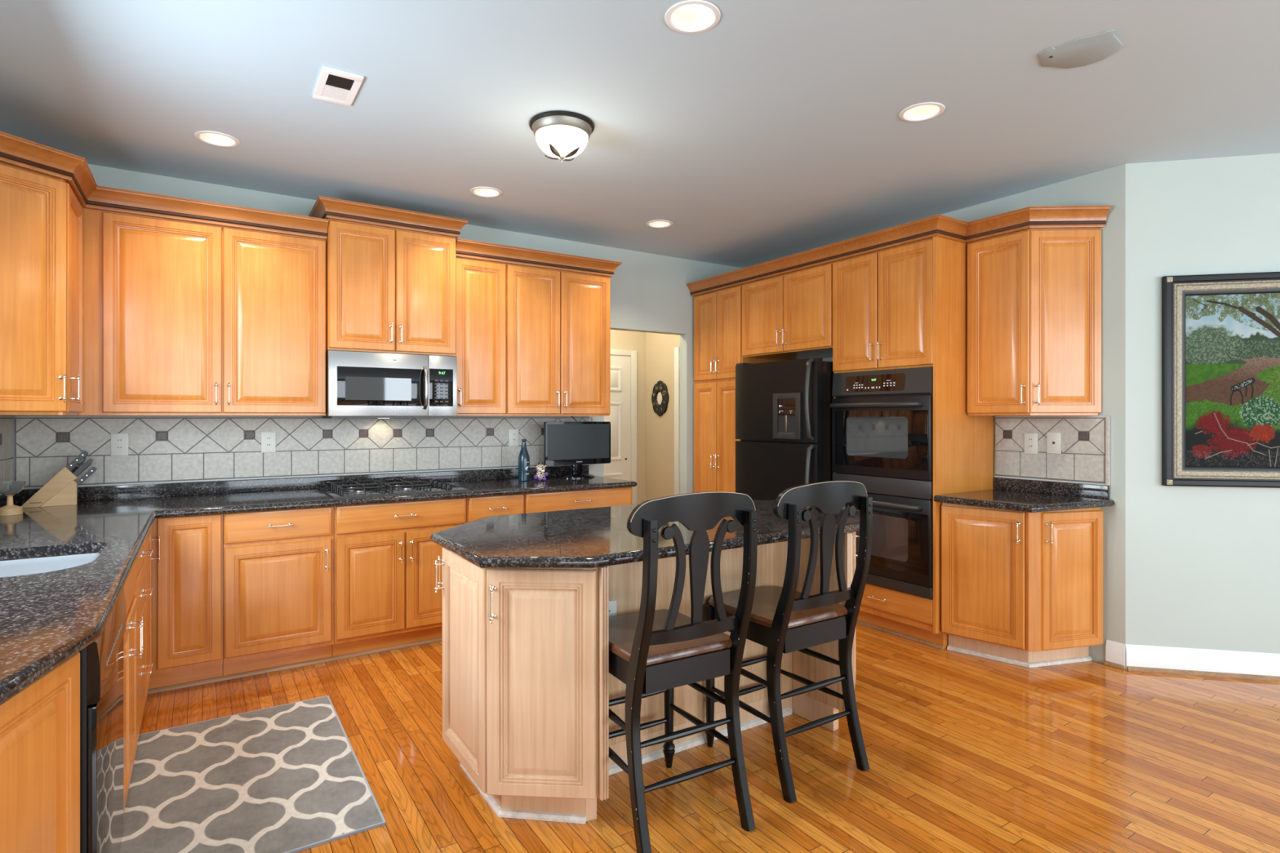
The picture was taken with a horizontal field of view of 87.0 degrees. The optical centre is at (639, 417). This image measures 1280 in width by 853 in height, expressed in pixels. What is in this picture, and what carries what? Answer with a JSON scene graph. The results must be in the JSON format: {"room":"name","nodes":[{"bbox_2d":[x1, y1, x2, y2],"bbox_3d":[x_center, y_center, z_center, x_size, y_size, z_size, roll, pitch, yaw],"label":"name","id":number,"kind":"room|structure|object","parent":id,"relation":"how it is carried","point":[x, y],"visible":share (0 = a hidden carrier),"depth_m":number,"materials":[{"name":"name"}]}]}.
{"room":"kitchen","nodes":[
{"label":"kitchen","id":0,"kind":"room"},
{"bbox_2d":[13,164,742,493],"bbox_3d":[-1.169,-0.005,4.902,5.270,2.740,0.100,0,0,-33],"label":"wall","id":1,"kind":"structure","parent":0,"point":[650,293],"depth_m":5.52,"materials":[{"name":"grey paint"}]},
{"bbox_2d":[78,208,325,415],"bbox_3d":[-2.539,-0.533,3.730,1.438,1.044,0.372,0,0,-33],"label":"upper cabinet","id":2,"kind":"object","parent":1,"relation":"attached to","point":[180,317],"visible":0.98,"depth_m":3.66,"materials":[{"name":"brown wood"}]},
{"bbox_2d":[14,415,593,488],"bbox_3d":[-1.802,0.182,4.422,3.411,0.382,0.018,0,0,-33],"label":"tile backsplash","id":3,"kind":"structure","parent":1,"relation":"attached to","point":[162,449],"depth_m":4.08,"materials":[{"name":"tile"}]},
{"bbox_2d":[111,433,128,456],"bbox_3d":[-2.870,0.150,3.724,0.078,0.124,0.018,0,0,-33],"label":"wall outlet","id":4,"kind":"object","parent":3,"relation":"attached to","point":[119,442],"visible":1,"depth_m":3.72,"materials":[{"name":"white plastic"}]},
{"bbox_2d":[261,431,275,453],"bbox_3d":[-2.265,0.152,4.116,0.078,0.124,0.018,0,0,-33],"label":"wall outlet","id":5,"kind":"object","parent":3,"relation":"attached to","point":[268,439],"visible":1,"depth_m":4.11,"materials":[{"name":"white plastic"}]},
{"bbox_2d":[508,429,518,446],"bbox_3d":[-0.933,0.149,4.979,0.078,0.124,0.018,0,0,-33],"label":"wall outlet","id":6,"kind":"object","parent":3,"relation":"attached to","point":[513,433],"visible":1,"depth_m":4.97,"materials":[{"name":"white plastic"}]},
{"bbox_2d":[308,195,468,356],"bbox_3d":[-1.595,-0.836,4.301,0.882,0.874,0.442,0,0,-33],"label":"upper cabinet","id":7,"kind":"object","parent":1,"relation":"attached to","point":[390,273],"visible":0.98,"depth_m":4.14,"materials":[{"name":"brown wood"}]},
{"bbox_2d":[319,350,457,418],"bbox_3d":[-1.587,-0.194,4.278,0.758,0.400,0.443,0,0,-33],"label":"microwave","id":8,"kind":"object","parent":7,"relation":"attached to","point":[359,384],"visible":0.99,"depth_m":4.12,"materials":[{"name":"silver metal"}]},
{"bbox_2d":[454,257,506,416],"bbox_3d":[-1.141,-0.533,4.636,0.359,1.044,0.372,0,0,-33],"label":"upper cabinet","id":9,"kind":"object","parent":1,"relation":"attached to","point":[480,285],"visible":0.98,"depth_m":4.51,"materials":[{"name":"brown wood"}]},
{"bbox_2d":[455,238,622,277],"bbox_3d":[-0.763,-1.107,4.865,1.243,0.102,0.395,0,0,-33],"label":"crown molding","id":10,"kind":"structure","parent":1,"relation":"attached to","point":[468,249],"depth_m":4.68,"materials":[{"name":"brown wood"}]},
{"bbox_2d":[495,263,610,416],"bbox_3d":[-0.644,-0.533,4.958,0.821,1.044,0.372,0,0,-33],"label":"upper cabinet","id":11,"kind":"object","parent":1,"relation":"attached to","point":[558,322],"visible":1,"depth_m":4.81,"materials":[{"name":"brown wood"}]},
{"bbox_2d":[610,329,645,504],"bbox_3d":[-0.763,-0.005,6.596,2.094,2.740,0.100,0,0,-33],"label":"wall","id":12,"kind":"structure","parent":0,"point":[620,340],"depth_m":7.03,"materials":[{"name":"beige paint"}]},
{"bbox_2d":[604,355,631,480],"bbox_3d":[-0.445,0.365,6.718,0.830,1.980,0.033,0,0,-33],"label":"door","id":13,"kind":"structure","parent":12,"relation":"in","point":[620,418],"depth_m":6.86,"materials":[{"name":"beige paint"}]},
{"bbox_2d":[610,349,636,504],"bbox_3d":[-0.451,0.338,6.727,0.990,2.055,0.020,0,0,-33],"label":"trim","id":14,"kind":"structure","parent":12,"relation":"attached to","point":[632,353],"depth_m":6.97,"materials":[{"name":"beige paint"}]},
{"bbox_2d":[0,0,1279,268],"bbox_3d":[1.640,-1.525,2.433,7.800,0.300,10.100,0,0,-33],"label":"ceiling","id":15,"kind":"structure","parent":0,"point":[775,130],"depth_m":2.91,"materials":[{"name":"paint"}]},
{"bbox_2d":[194,130,239,146],"bbox_3d":[-2.084,-1.428,3.330,0.192,0.118,0.192,0,0,-33],"label":"recessed light","id":16,"kind":"object","parent":15,"relation":"in","point":[214,138],"visible":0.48,"depth_m":3.38,"materials":[{"name":"white glass"}]},
{"bbox_2d":[312,66,364,106],"bbox_3d":[-1.256,-1.370,2.803,0.150,0.009,0.300,0,0,-33],"label":"ceiling vent","id":17,"kind":"object","parent":15,"relation":"in","point":[334,86],"visible":1,"depth_m":2.79,"materials":[{"name":"white paint"}]},
{"bbox_2d":[470,186,502,197],"bbox_3d":[-0.937,-1.428,4.114,0.192,0.118,0.192,0,0,-33],"label":"recessed light","id":18,"kind":"object","parent":15,"relation":"in","point":[485,192],"visible":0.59,"depth_m":4.17,"materials":[{"name":"white paint"}]},
{"bbox_2d":[528,110,594,162],"bbox_3d":[-0.367,-1.287,3.173,0.304,0.175,0.304,0,0,-33],"label":"light","id":19,"kind":"object","parent":15,"relation":"attached to","point":[560,135],"visible":1,"depth_m":3.08,"materials":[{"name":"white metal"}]},
{"bbox_2d":[645,219,672,227],"bbox_3d":[0.138,-1.428,4.790,0.192,0.118,0.192,0,0,-33],"label":"recessed light","id":20,"kind":"object","parent":15,"relation":"in","point":[658,223],"visible":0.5,"depth_m":4.85,"materials":[{"name":"white glass"}]},
{"bbox_2d":[664,0,720,33],"bbox_3d":[0.180,-1.428,2.317,0.192,0.118,0.192,0,0,-33],"label":"recessed light","id":21,"kind":"object","parent":15,"relation":"in","point":[688,16],"visible":0.96,"depth_m":2.37,"materials":[{"name":"white paint"}]},
{"bbox_2d":[898,102,945,121],"bbox_3d":[1.268,-1.428,3.037,0.192,0.118,0.192,0,0,-33],"label":"recessed light","id":22,"kind":"object","parent":15,"relation":"in","point":[925,111],"visible":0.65,"depth_m":3.09,"materials":[{"name":"white paint"}]},
{"bbox_2d":[1038,29,1123,68],"bbox_3d":[1.657,-1.370,2.544,0.256,0.009,0.234,0,0,43],"label":"ceiling speaker","id":23,"kind":"object","parent":15,"relation":"attached to","point":[1085,51],"visible":1,"depth_m":2.53,"materials":[{"name":"grey"}]},
{"bbox_2d":[645,332,679,500],"bbox_3d":[0.400,-0.005,6.635,0.100,2.740,1.100,0,0,-33],"label":"wall","id":24,"kind":"structure","parent":0,"point":[660,348],"depth_m":6.86,"materials":[{"name":"beige paint"}]},
{"bbox_2d":[651,380,668,416],"bbox_3d":[0.199,-0.193,6.832,0.022,0.360,0.294,0,0,-33],"label":"wall medallion","id":25,"kind":"object","parent":24,"relation":"attached to","point":[660,397],"visible":1,"depth_m":6.82,"materials":[{"name":"brown metal"}]},
{"bbox_2d":[674,346,679,494],"bbox_3d":[0.362,0.340,6.583,0.020,2.050,0.075,0,0,-33],"label":"trim","id":26,"kind":"structure","parent":24,"relation":"attached to","point":[677,350],"depth_m":6.57,"materials":[{"name":"white paint"}]},
{"bbox_2d":[139,623,1279,852],"bbox_3d":[1.640,1.405,2.433,7.800,0.080,10.100,0,0,-33],"label":"floor","id":27,"kind":"structure","parent":0,"point":[966,753],"depth_m":2.63,"materials":[{"name":"brown wood"}]},
{"bbox_2d":[0,652,79,852],"bbox_3d":[-1.315,0.927,1.086,0.575,0.876,0.592,0,0,-33],"label":"base cabinet","id":28,"kind":"object","parent":27,"relation":"on","point":[40,724],"visible":0.91,"depth_m":1.34,"materials":[{"name":"brown wood"}]},
{"bbox_2d":[0,465,636,705],"bbox_3d":[-0.879,0.432,2.960,3.400,0.114,3.472,0,0,-33],"label":"countertop","id":29,"kind":"structure","parent":28,"relation":"on","point":[46,619],"depth_m":2.76,"materials":[{"name":"stone"}]},
{"bbox_2d":[0,480,26,515],"bbox_3d":[-2.925,0.375,3.133,0.112,0.150,0.112,0,0,-33],"label":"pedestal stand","id":30,"kind":"object","parent":29,"relation":"on","point":[9,489],"visible":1,"depth_m":3.11,"materials":[{"name":"beige"}]},
{"bbox_2d":[0,480,26,494],"bbox_3d":[-2.925,0.328,3.133,0.112,0.056,0.112,0,0,-33],"label":"bowl","id":31,"kind":"object","parent":30,"relation":"on","point":[12,487],"depth_m":3.11,"materials":[{"name":"clear glass"}]},
{"bbox_2d":[0,552,100,577],"bbox_3d":[-1.962,0.579,2.122,0.423,0.177,0.556,0,0,-33],"label":"sink","id":32,"kind":"object","parent":29,"relation":"in","point":[8,568],"visible":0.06,"depth_m":2.36,"materials":[{"name":"white ceramic"}]},
{"bbox_2d":[20,450,97,507],"bbox_3d":[-2.988,0.311,3.475,0.302,0.279,0.086,0,0,-37],"label":"knife block","id":33,"kind":"object","parent":29,"relation":"on","point":[62,489],"visible":1,"depth_m":3.46,"materials":[{"name":"brown wood"}]},
{"bbox_2d":[320,478,468,497],"bbox_3d":[-1.526,0.422,4.189,0.771,0.058,0.526,0,0,-33],"label":"cooktop","id":34,"kind":"object","parent":29,"relation":"in","point":[421,486],"visible":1,"depth_m":4.08,"materials":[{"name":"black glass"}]},
{"bbox_2d":[518,439,529,481],"bbox_3d":[-0.824,0.302,4.792,0.081,0.297,0.082,0,0,-33],"label":"bottle","id":35,"kind":"object","parent":29,"relation":"on","point":[523,457],"visible":1,"depth_m":4.76,"materials":[{"name":"blue glass"}]},
{"bbox_2d":[533,462,548,480],"bbox_3d":[-0.704,0.385,4.809,0.082,0.131,0.090,0,0,16],"label":"figurine","id":36,"kind":"object","parent":29,"relation":"on","point":[540,475],"visible":1,"depth_m":4.79,"materials":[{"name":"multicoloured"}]},
{"bbox_2d":[543,416,610,478],"bbox_3d":[-0.471,0.210,5.063,0.568,0.481,0.161,0,0,-36],"label":"television","id":37,"kind":"object","parent":29,"relation":"on","point":[575,444],"visible":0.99,"depth_m":5.03,"materials":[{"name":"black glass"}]},
{"bbox_2d":[4,539,153,742],"bbox_3d":[-2.256,0.927,2.571,0.650,0.876,0.468,0,0,-33],"label":"base cabinet","id":38,"kind":"object","parent":27,"relation":"on","point":[140,593],"visible":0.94,"depth_m":2.71,"materials":[{"name":"brown wood"}]},
{"bbox_2d":[79,586,126,852],"bbox_3d":[-1.629,0.928,1.616,0.593,0.874,0.612,0,0,-33],"label":"dishwasher","id":39,"kind":"object","parent":27,"relation":"on","point":[101,662],"visible":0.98,"depth_m":1.60,"materials":[{"name":"black metal"}]},
{"bbox_2d":[123,558,143,814],"bbox_3d":[-1.966,0.927,2.124,0.650,0.876,0.593,0,0,-33],"label":"base cabinet","id":40,"kind":"object","parent":27,"relation":"on","point":[130,637],"visible":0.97,"depth_m":2.29,"materials":[{"name":"brown wood"}]},
{"bbox_2d":[144,527,160,699],"bbox_3d":[-2.506,0.927,2.957,0.650,0.876,0.447,0,0,-33],"label":"base cabinet","id":41,"kind":"object","parent":27,"relation":"on","point":[148,560],"visible":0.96,"depth_m":3.12,"materials":[{"name":"brown wood"}]},
{"bbox_2d":[148,514,222,688],"bbox_3d":[-2.677,0.927,3.476,0.888,0.876,0.646,0,0,-33],"label":"base cabinet","id":42,"kind":"object","parent":27,"relation":"on","point":[187,581],"visible":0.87,"depth_m":3.37,"materials":[{"name":"brown wood"}]},
{"bbox_2d":[120,695,386,852],"bbox_3d":[-1.509,1.360,2.568,0.771,0.008,1.228,0,0,-33],"label":"rug","id":43,"kind":"object","parent":27,"relation":"on","point":[288,778],"visible":0.97,"depth_m":2.47,"materials":[{"name":"grey fabric"}]},
{"bbox_2d":[222,506,333,675],"bbox_3d":[-2.074,0.927,3.846,0.521,0.876,0.681,0,0,-33],"label":"base cabinet","id":44,"kind":"object","parent":27,"relation":"on","point":[278,565],"visible":1,"depth_m":3.59,"materials":[{"name":"brown wood"}]},
{"bbox_2d":[147,636,442,694],"bbox_3d":[-1.626,1.354,3.851,2.020,0.020,0.018,0,0,-33],"label":"trim","id":45,"kind":"structure","parent":27,"relation":"on","point":[171,687],"depth_m":3.66,"materials":[{"name":"brown wood"}]},
{"bbox_2d":[332,497,466,656],"bbox_3d":[-1.539,0.927,4.193,0.751,0.876,0.681,0,0,-33],"label":"base cabinet","id":46,"kind":"object","parent":27,"relation":"on","point":[385,555],"visible":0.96,"depth_m":3.90,"materials":[{"name":"brown wood"}]},
{"bbox_2d":[466,493,524,523],"bbox_3d":[-1.064,0.927,4.501,0.378,0.876,0.681,0,0,-33],"label":"drawer","id":47,"kind":"object","parent":27,"relation":"on","point":[477,508],"visible":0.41,"depth_m":4.23,"materials":[{"name":"brown wood"}]},
{"bbox_2d":[524,486,631,513],"bbox_3d":[-0.557,0.927,4.829,0.825,0.876,0.681,0,0,-33],"label":"drawer","id":48,"kind":"object","parent":27,"relation":"on","point":[595,498],"visible":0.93,"depth_m":4.55,"materials":[{"name":"brown wood"}]},
{"bbox_2d":[434,531,859,824],"bbox_3d":[0.108,0.928,2.987,1.930,0.873,1.044,0,0,-33],"label":"kitchen island","id":49,"kind":"object","parent":27,"relation":"on","point":[528,686],"visible":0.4,"depth_m":2.25,"materials":[{"name":"brown wood"}]},
{"bbox_2d":[608,600,616,617],"bbox_3d":[-0.125,0.765,2.583,0.078,0.124,0.018,0,0,-33],"label":"island outlet","id":50,"kind":"object","parent":49,"relation":"attached to","point":[612,604],"visible":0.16,"depth_m":2.59,"materials":[{"name":"white plastic"}]},
{"bbox_2d":[430,499,859,568],"bbox_3d":[0.112,0.470,2.980,1.940,0.038,1.070,0,0,-33],"label":"island countertop","id":51,"kind":"structure","parent":49,"relation":"on","point":[600,536],"depth_m":2.55,"materials":[{"name":"stone"}]},
{"bbox_2d":[608,491,757,852],"bbox_3d":[0.074,0.804,2.336,0.486,1.135,0.536,0,0,-30],"label":"counter stool","id":52,"kind":"object","parent":27,"relation":"on","point":[652,651],"visible":0.88,"depth_m":2.17,"materials":[{"name":"black paint"}]},
{"bbox_2d":[693,284,786,493],"bbox_3d":[0.867,0.155,5.774,0.647,2.420,0.635,0,0,-33],"label":"pantry cabinet","id":53,"kind":"object","parent":27,"relation":"on","point":[717,315],"visible":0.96,"depth_m":5.59,"materials":[{"name":"brown wood"}]},
{"bbox_2d":[686,205,1111,296],"bbox_3d":[1.336,-1.107,4.619,0.567,0.102,3.067,0,0,-45],"label":"crown molding","id":54,"kind":"structure","parent":53,"relation":"on","point":[1056,216],"depth_m":4.03,"materials":[{"name":"brown wood"}]},
{"bbox_2d":[735,357,833,500],"bbox_3d":[1.224,0.464,5.037,0.777,1.762,0.828,0,0,-33],"label":"refrigerator","id":55,"kind":"object","parent":27,"relation":"on","point":[784,411],"visible":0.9,"depth_m":4.76,"materials":[{"name":"black metal"}]},
{"bbox_2d":[702,480,872,802],"bbox_3d":[0.578,0.804,2.703,0.486,1.135,0.536,0,0,-33],"label":"counter stool","id":56,"kind":"object","parent":27,"relation":"on","point":[784,620],"visible":0.93,"depth_m":2.54,"materials":[{"name":"black paint"}]},
{"bbox_2d":[832,235,994,648],"bbox_3d":[1.752,0.155,4.409,0.647,2.420,0.773,0,0,-33],"label":"tall cabinet","id":57,"kind":"object","parent":27,"relation":"on","point":[904,306],"visible":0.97,"depth_m":4.08,"materials":[{"name":"brown wood"}]},
{"bbox_2d":[829,366,933,598],"bbox_3d":[1.710,0.382,4.382,0.624,1.359,0.730,0,0,-33],"label":"double oven","id":58,"kind":"object","parent":57,"relation":"in","point":[882,420],"visible":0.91,"depth_m":4.14,"materials":[{"name":"black metal"}]},
{"bbox_2d":[941,502,1102,662],"bbox_3d":[2.164,0.927,3.834,0.586,0.876,0.620,0,0,-33],"label":"base cabinet","id":59,"kind":"object","parent":27,"relation":"on","point":[1016,585],"visible":0.99,"depth_m":3.70,"materials":[{"name":"brown wood"}]},
{"bbox_2d":[946,645,1092,667],"bbox_3d":[2.146,1.354,3.784,0.752,0.020,0.221,0,0,14],"label":"trim","id":60,"kind":"structure","parent":59,"relation":"attached to","point":[1048,663],"depth_m":3.76,"materials":[{"name":"white wood"}]},
{"bbox_2d":[933,477,1115,512],"bbox_3d":[2.150,0.433,3.802,0.649,0.112,0.662,0,0,-33],"label":"countertop","id":61,"kind":"structure","parent":59,"relation":"on","point":[1007,494],"depth_m":3.80,"materials":[{"name":"stone"}]},
{"bbox_2d":[856,619,943,649],"bbox_3d":[1.142,1.354,4.941,0.018,0.020,2.330,0,0,-33],"label":"trim","id":62,"kind":"structure","parent":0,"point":[860,622],"depth_m":4.19,"materials":[{"name":"brown wood"}]},
{"bbox_2d":[822,164,1125,662],"bbox_3d":[1.851,-0.005,4.977,0.120,2.740,3.060,0,0,-33],"label":"wall","id":63,"kind":"structure","parent":0,"point":[1107,187],"depth_m":3.71,"materials":[{"name":"grey paint"}]},
{"bbox_2d":[742,262,833,359],"bbox_3d":[1.291,-0.766,5.121,0.647,0.578,0.919,0,0,-33],"label":"upper cabinet","id":64,"kind":"object","parent":63,"relation":"attached to","point":[788,316],"visible":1,"depth_m":4.93,"materials":[{"name":"brown wood"}]},
{"bbox_2d":[967,228,1101,415],"bbox_3d":[2.256,-0.533,3.907,0.366,1.044,0.601,0,0,-33],"label":"upper cabinet","id":65,"kind":"object","parent":63,"relation":"attached to","point":[1034,295],"visible":1,"depth_m":3.77,"materials":[{"name":"brown wood"}]},
{"bbox_2d":[994,415,1110,485],"bbox_3d":[2.412,0.183,3.985,0.018,0.384,0.640,0,0,-33],"label":"tile backsplash","id":66,"kind":"structure","parent":63,"relation":"attached to","point":[1084,458],"depth_m":3.93,"materials":[{"name":"tile"}]},
{"bbox_2d":[1024,433,1037,453],"bbox_3d":[2.355,0.157,4.062,0.018,0.124,0.078,0,0,-33],"label":"wall outlet","id":67,"kind":"object","parent":66,"relation":"attached to","point":[1030,439],"visible":1,"depth_m":4.06,"materials":[{"name":"white plastic"}]},
{"bbox_2d":[1046,431,1061,453],"bbox_3d":[2.426,0.149,3.953,0.015,0.124,0.078,0,0,-33],"label":"phone jack plate","id":68,"kind":"object","parent":66,"relation":"attached to","point":[1053,440],"visible":1,"depth_m":3.95,"materials":[{"name":"white plastic"}]},
{"bbox_2d":[1103,660,1124,670],"bbox_3d":[2.588,1.354,3.685,0.018,0.022,0.090,0,0,-33],"label":"trim","id":69,"kind":"structure","parent":63,"relation":"attached to","point":[1108,664],"depth_m":3.68,"materials":[{"name":"brown wood"}]},
{"bbox_2d":[1105,640,1125,669],"bbox_3d":[2.602,1.298,3.695,0.014,0.135,0.090,0,0,-33],"label":"baseboard","id":70,"kind":"structure","parent":63,"relation":"attached to","point":[1115,652],"depth_m":3.69,"materials":[{"name":"white paint"}]},
{"bbox_2d":[1125,153,1279,653],"bbox_3d":[3.990,-0.005,3.432,2.750,2.740,0.120,0,0,12],"label":"wall","id":71,"kind":"structure","parent":0,"point":[1202,563],"depth_m":3.60,"materials":[{"name":"grey paint"}]},
{"bbox_2d":[1125,644,1279,676],"bbox_3d":[3.976,1.298,3.367,2.750,0.135,0.014,0,0,12],"label":"baseboard","id":72,"kind":"structure","parent":71,"relation":"attached to","point":[1136,655],"depth_m":3.57,"materials":[{"name":"white paint"}]},
{"bbox_2d":[1126,666,1279,681],"bbox_3d":[3.972,1.354,3.350,2.750,0.022,0.018,0,0,12],"label":"trim","id":73,"kind":"structure","parent":71,"relation":"attached to","point":[1155,670],"depth_m":3.56,"materials":[{"name":"brown wood"}]},
{"bbox_2d":[1161,271,1279,488],"bbox_3d":[3.498,-0.195,3.454,1.434,1.117,0.038,0,0,12],"label":"framed painting","id":74,"kind":"object","parent":71,"relation":"attached to","point":[1220,333],"visible":1,"depth_m":3.56,"materials":[{"name":"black paint"}]},
{"bbox_3d":[-1.032,-0.005,-0.044,0.120,2.740,8.350,0,0,-33],"label":"wall","id":75,"kind":"structure","parent":0,"visible":0},
{"bbox_2d":[0,415,14,495],"bbox_3d":[-2.839,0.182,2.869,0.015,0.382,1.464,0,0,-33],"label":"tile backsplash","id":76,"kind":"structure","parent":75,"relation":"attached to","point":[6,422],"depth_m":3.36,"materials":[{"name":"tile"}]},
{"bbox_2d":[0,162,66,414],"bbox_3d":[-2.627,-0.533,2.825,0.330,1.044,0.246,0,0,-33],"label":"upper cabinet","id":77,"kind":"object","parent":75,"relation":"attached to","point":[33,205],"visible":1,"depth_m":2.88,"materials":[{"name":"brown wood"}]},
{"bbox_2d":[0,182,83,415],"bbox_3d":[-2.788,-0.533,3.116,0.360,1.044,0.446,0,0,-33],"label":"upper cabinet","id":78,"kind":"object","parent":75,"relation":"attached to","point":[74,211],"visible":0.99,"depth_m":3.15,"materials":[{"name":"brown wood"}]},
{"bbox_2d":[0,131,328,239],"bbox_3d":[-2.465,-1.107,3.434,0.572,0.102,1.616,0,0,31],"label":"crown molding","id":79,"kind":"structure","parent":75,"relation":"attached to","point":[15,151],"depth_m":3.48,"materials":[{"name":"brown wood"}]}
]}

